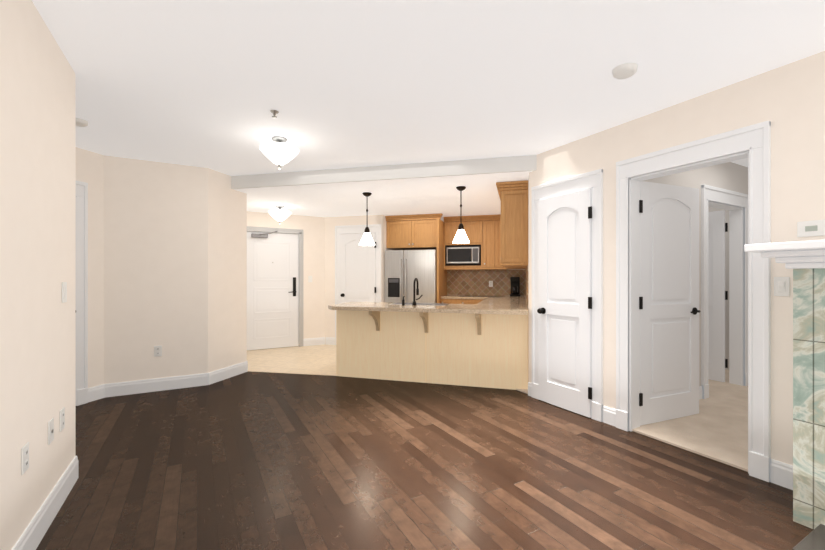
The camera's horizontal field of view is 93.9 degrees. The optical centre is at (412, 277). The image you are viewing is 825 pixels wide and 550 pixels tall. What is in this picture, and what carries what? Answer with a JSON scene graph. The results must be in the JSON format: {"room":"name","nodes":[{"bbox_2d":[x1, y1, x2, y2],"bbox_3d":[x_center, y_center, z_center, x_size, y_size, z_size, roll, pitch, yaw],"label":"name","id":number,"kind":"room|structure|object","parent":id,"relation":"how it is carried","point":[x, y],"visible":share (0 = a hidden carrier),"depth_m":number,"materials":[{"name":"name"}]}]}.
{"room":"living room","nodes":[
{"label":"living room","id":0,"kind":"room"},
{"bbox_2d":[0,0,824,549],"bbox_3d":[0.751,-0.018,2.981,8.420,2.550,9.911,0,0,-29],"label":"wall","id":1,"kind":"structure","parent":0,"point":[168,258],"depth_m":2.64,"materials":[{"name":"paint"}]},
{"bbox_2d":[21,442,28,474],"bbox_3d":[-1.703,0.797,1.695,0.008,0.116,0.072,0,0,-29],"label":"outlet","id":2,"kind":"object","parent":1,"relation":"attached to","point":[24,457],"depth_m":1.68,"materials":[{"name":"white plastic"}]},
{"bbox_2d":[48,418,53,444],"bbox_3d":[-1.868,0.797,1.992,0.011,0.116,0.072,0,0,-29],"label":"outlet","id":3,"kind":"object","parent":1,"relation":"attached to","point":[51,423],"depth_m":1.98,"materials":[{"name":"white plastic"}]},
{"bbox_2d":[60,407,64,431],"bbox_3d":[-1.961,0.797,2.157,0.009,0.116,0.072,0,0,-29],"label":"outlet","id":4,"kind":"object","parent":1,"relation":"attached to","point":[62,412],"depth_m":2.15,"materials":[{"name":"white plastic"}]},
{"bbox_2d":[62,282,66,302],"bbox_3d":[-1.980,0.087,2.193,0.011,0.116,0.072,0,0,-29],"label":"light switch","id":5,"kind":"object","parent":1,"relation":"attached to","point":[64,292],"visible":1,"depth_m":2.18,"materials":[{"name":"white plastic"}]},
{"bbox_2d":[76,197,76,405],"bbox_3d":[-3.381,0.234,3.370,0.594,2.030,0.582,0,0,-29],"label":"bedroom door","id":6,"kind":"structure","parent":1,"relation":"in","point":[76,301],"depth_m":3.74,"materials":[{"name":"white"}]},
{"bbox_2d":[12,181,247,549],"bbox_3d":[-1.691,0.159,1.604,2.566,2.196,9.650,0,0,-29],"label":"trim","id":7,"kind":"structure","parent":1,"relation":"attached to","point":[33,533],"depth_m":3.81,"materials":[{"name":"white wood"}]},
{"bbox_2d":[154,346,161,356],"bbox_3d":[-2.809,0.817,4.249,0.072,0.116,0.008,0,0,-29],"label":"outlet","id":8,"kind":"object","parent":1,"relation":"attached to","point":[157,350],"visible":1,"depth_m":4.25,"materials":[{"name":"white plastic"}]},
{"bbox_2d":[247,231,298,349],"bbox_3d":[-2.440,0.216,6.705,0.912,2.057,0.138,0,0,-29],"label":"entry door","id":9,"kind":"structure","parent":1,"relation":"in","point":[272,289],"depth_m":6.73,"materials":[{"name":"white painted wood"},{"name":"black metal"}]},
{"bbox_2d":[247,226,324,346],"bbox_3d":[-2.302,0.200,6.830,1.495,2.115,0.100,0,0,-29],"label":"trim","id":10,"kind":"structure","parent":1,"relation":"attached to","point":[312,341],"depth_m":6.93,"materials":[{"name":"grey paint"}]},
{"bbox_2d":[325,224,380,344],"bbox_3d":[-1.087,0.159,6.993,1.099,2.196,0.032,0,0,16],"label":"trim","id":11,"kind":"structure","parent":1,"relation":"attached to","point":[358,229],"depth_m":7.00,"materials":[{"name":"white wood"}]},
{"bbox_2d":[340,233,375,302],"bbox_3d":[-0.994,0.234,6.943,0.523,2.030,0.532,0,0,-29],"label":"pantry door","id":12,"kind":"structure","parent":1,"relation":"in","point":[357,272],"depth_m":6.94,"materials":[{"name":"white wood"}]},
{"bbox_2d":[386,215,424,249],"bbox_3d":[0.103,-0.785,7.254,1.231,0.525,1.185,0,0,-29],"label":"upper cabinet","id":13,"kind":"object","parent":1,"relation":"attached to","point":[401,233],"depth_m":6.93,"materials":[{"name":"brown wood"}]},
{"bbox_2d":[425,184,527,267],"bbox_3d":[1.498,-0.610,5.659,1.897,0.875,1.950,0,0,-29],"label":"upper cabinet","id":14,"kind":"object","parent":1,"relation":"attached to","point":[495,249],"depth_m":6.83,"materials":[{"name":"brown wood"}]},
{"bbox_2d":[445,264,527,306],"bbox_3d":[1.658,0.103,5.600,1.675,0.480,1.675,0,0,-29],"label":"backsplash","id":15,"kind":"structure","parent":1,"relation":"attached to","point":[460,283],"depth_m":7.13,"materials":[{"name":"brown tile"}]},
{"bbox_2d":[437,300,512,304],"bbox_3d":[1.356,0.367,5.678,1.690,0.042,1.691,0,0,-29],"label":"countertop","id":16,"kind":"structure","parent":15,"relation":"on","point":[438,301],"depth_m":6.75,"materials":[{"name":"beige stone"}]},
{"bbox_2d":[537,189,591,417],"bbox_3d":[1.416,0.234,3.655,0.096,2.030,0.615,0,0,-29],"label":"closet door","id":17,"kind":"structure","parent":1,"relation":"in","point":[564,310],"depth_m":3.64,"materials":[{"name":"white painted wood"},{"name":"black metal"}]},
{"bbox_2d":[528,121,792,489],"bbox_3d":[2.638,0.149,1.688,0.157,2.216,5.572,0,0,-29],"label":"trim","id":18,"kind":"structure","parent":1,"relation":"attached to","point":[753,141],"depth_m":3.07,"materials":[{"name":"white wood"}]},
{"bbox_2d":[639,181,700,425],"bbox_3d":[2.240,0.217,3.332,0.780,2.035,0.172,0,0,-29],"label":"hall door","id":19,"kind":"structure","parent":1,"relation":"in","point":[670,311],"depth_m":3.34,"materials":[{"name":"white painted wood"},{"name":"black metal"}]},
{"bbox_2d":[708,210,727,381],"bbox_3d":[3.457,0.225,4.853,0.107,2.020,0.820,0,0,-29],"label":"door","id":20,"kind":"structure","parent":1,"relation":"in","point":[717,295],"depth_m":4.58,"materials":[{"name":"white wood"}]},
{"bbox_2d":[699,184,747,399],"bbox_3d":[3.263,0.157,3.385,2.600,2.201,1.525,0,0,-29],"label":"trim","id":21,"kind":"structure","parent":1,"relation":"attached to","point":[713,197],"depth_m":4.40,"materials":[{"name":"white wood"}]},
{"bbox_2d":[774,277,789,295],"bbox_3d":[2.224,0.057,2.320,0.011,0.116,0.072,0,0,-29],"label":"switch","id":22,"kind":"object","parent":1,"relation":"attached to","point":[781,286],"visible":1,"depth_m":2.32,"materials":[{"name":"white plastic"}]},
{"bbox_2d":[797,219,824,236],"bbox_3d":[2.287,-0.278,2.206,0.013,0.090,0.120,0,0,-29],"label":"thermostat","id":23,"kind":"object","parent":1,"relation":"attached to","point":[810,228],"visible":1,"depth_m":2.20,"materials":[{"name":"white plastic"}]},
{"bbox_2d":[36,372,813,549],"bbox_3d":[0.394,1.317,3.600,9.000,0.120,11.700,0,0,-29],"label":"floor","id":24,"kind":"structure","parent":0,"point":[261,461],"depth_m":2.40,"materials":[{"name":"brown wood"}]},
{"bbox_2d":[247,344,511,389],"bbox_3d":[0.085,1.254,5.889,4.995,0.006,4.202,0,0,-29],"label":"tile floor","id":25,"kind":"structure","parent":24,"relation":"on","point":[315,360],"depth_m":5.77,"materials":[{"name":"beige tile"}]},
{"bbox_2d":[385,249,436,302],"bbox_3d":[0.050,0.382,7.128,0.935,1.730,0.856,0,0,16],"label":"fridge","id":26,"kind":"object","parent":25,"relation":"on","point":[404,269],"visible":0.6,"depth_m":6.76,"materials":[{"name":"grey metal"}]},
{"bbox_2d":[336,310,527,389],"bbox_3d":[0.217,0.822,4.792,1.972,0.870,1.971,0,0,-29],"label":"kitchen island","id":27,"kind":"object","parent":25,"relation":"on","point":[479,345],"depth_m":4.53,"materials":[{"name":"beige wood"}]},
{"bbox_2d":[328,298,527,325],"bbox_3d":[0.207,0.366,4.673,2.162,0.042,2.254,0,0,-29],"label":"island countertop","id":28,"kind":"structure","parent":27,"relation":"on","point":[392,313],"depth_m":4.51,"materials":[{"name":"beige stone"}]},
{"bbox_2d":[402,278,422,305],"bbox_3d":[0.011,0.177,4.700,0.237,0.336,0.216,0,0,-29],"label":"faucet","id":29,"kind":"object","parent":28,"relation":"on","point":[415,280],"depth_m":4.67,"materials":[{"name":"black metal"}]},
{"bbox_2d":[388,302,449,305],"bbox_3d":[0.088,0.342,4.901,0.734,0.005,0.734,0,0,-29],"label":"sink","id":30,"kind":"object","parent":28,"relation":"in","point":[403,303],"depth_m":4.76,"materials":[{"name":"silver metal"}]},
{"bbox_2d":[421,248,444,299],"bbox_3d":[0.545,0.104,7.067,0.591,2.304,0.590,0,0,-29],"label":"tall cabinet","id":31,"kind":"object","parent":24,"relation":"on","point":[440,271],"depth_m":6.83,"materials":[{"name":"brown wood"}]},
{"bbox_2d":[516,369,747,471],"bbox_3d":[3.115,1.249,4.061,3.200,0.016,3.050,0,0,-29],"label":"carpet floor","id":32,"kind":"structure","parent":24,"relation":"on","point":[716,428],"depth_m":3.15,"materials":[{"name":"beige carpet"}]},
{"bbox_2d":[744,240,824,549],"bbox_3d":[2.368,0.542,1.295,0.757,1.430,1.900,0,0,-29],"label":"fireplace","id":33,"kind":"object","parent":24,"relation":"on","point":[804,261],"visible":1,"depth_m":1.93,"materials":[{"name":"green stone"}]},
{"bbox_2d":[32,0,824,220],"bbox_3d":[0.160,-1.253,4.018,9.000,0.280,12.658,0,0,-29],"label":"ceiling","id":34,"kind":"structure","parent":0,"point":[404,107],"depth_m":2.48,"materials":[{"name":"white paint"}]},
{"bbox_2d":[76,118,87,126],"bbox_3d":[-2.709,-1.252,3.126,0.120,0.039,0.120,0,0,-29],"label":"smoke detector","id":35,"kind":"object","parent":34,"relation":"attached to","point":[80,122],"visible":0.58,"depth_m":3.11,"materials":[{"name":"white plastic"}]},
{"bbox_2d":[270,110,278,117],"bbox_3d":[-1.060,-1.250,2.959,0.064,0.044,0.062,0,0,-29],"label":"sprinkler","id":36,"kind":"object","parent":34,"relation":"attached to","point":[274,112],"visible":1,"depth_m":2.95,"materials":[{"name":"silver metal"}]},
{"bbox_2d":[268,205,290,223],"bbox_3d":[-2.077,-0.970,6.033,0.344,0.284,0.344,0,0,-29],"label":"ceiling light","id":37,"kind":"object","parent":34,"relation":"attached to","point":[280,215],"visible":1,"depth_m":5.95,"materials":[{"name":"white glass"}]},
{"bbox_2d":[260,136,298,169],"bbox_3d":[-1.224,-1.130,3.543,0.344,0.284,0.344,0,0,-29],"label":"ceiling light","id":38,"kind":"object","parent":34,"relation":"attached to","point":[279,151],"visible":1,"depth_m":3.46,"materials":[{"name":"white glass"}]},
{"bbox_2d":[359,192,374,245],"bbox_3d":[-0.602,-0.768,5.107,0.211,0.687,0.211,0,0,-29],"label":"pendant light","id":39,"kind":"object","parent":34,"relation":"hanging from","point":[366,239],"visible":1,"depth_m":5.07,"materials":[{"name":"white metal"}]},
{"bbox_2d":[452,186,469,242],"bbox_3d":[0.601,-0.768,4.767,0.211,0.687,0.211,0,0,-29],"label":"pendant light","id":40,"kind":"object","parent":34,"relation":"hanging from","point":[460,236],"visible":1,"depth_m":4.73,"materials":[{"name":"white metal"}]},
{"bbox_2d":[612,62,637,78],"bbox_3d":[1.298,-1.252,2.352,0.140,0.041,0.140,0,0,-29],"label":"smoke detector","id":41,"kind":"object","parent":34,"relation":"attached to","point":[624,70],"visible":1,"depth_m":2.32,"materials":[{"name":"white plastic"}]}
]}

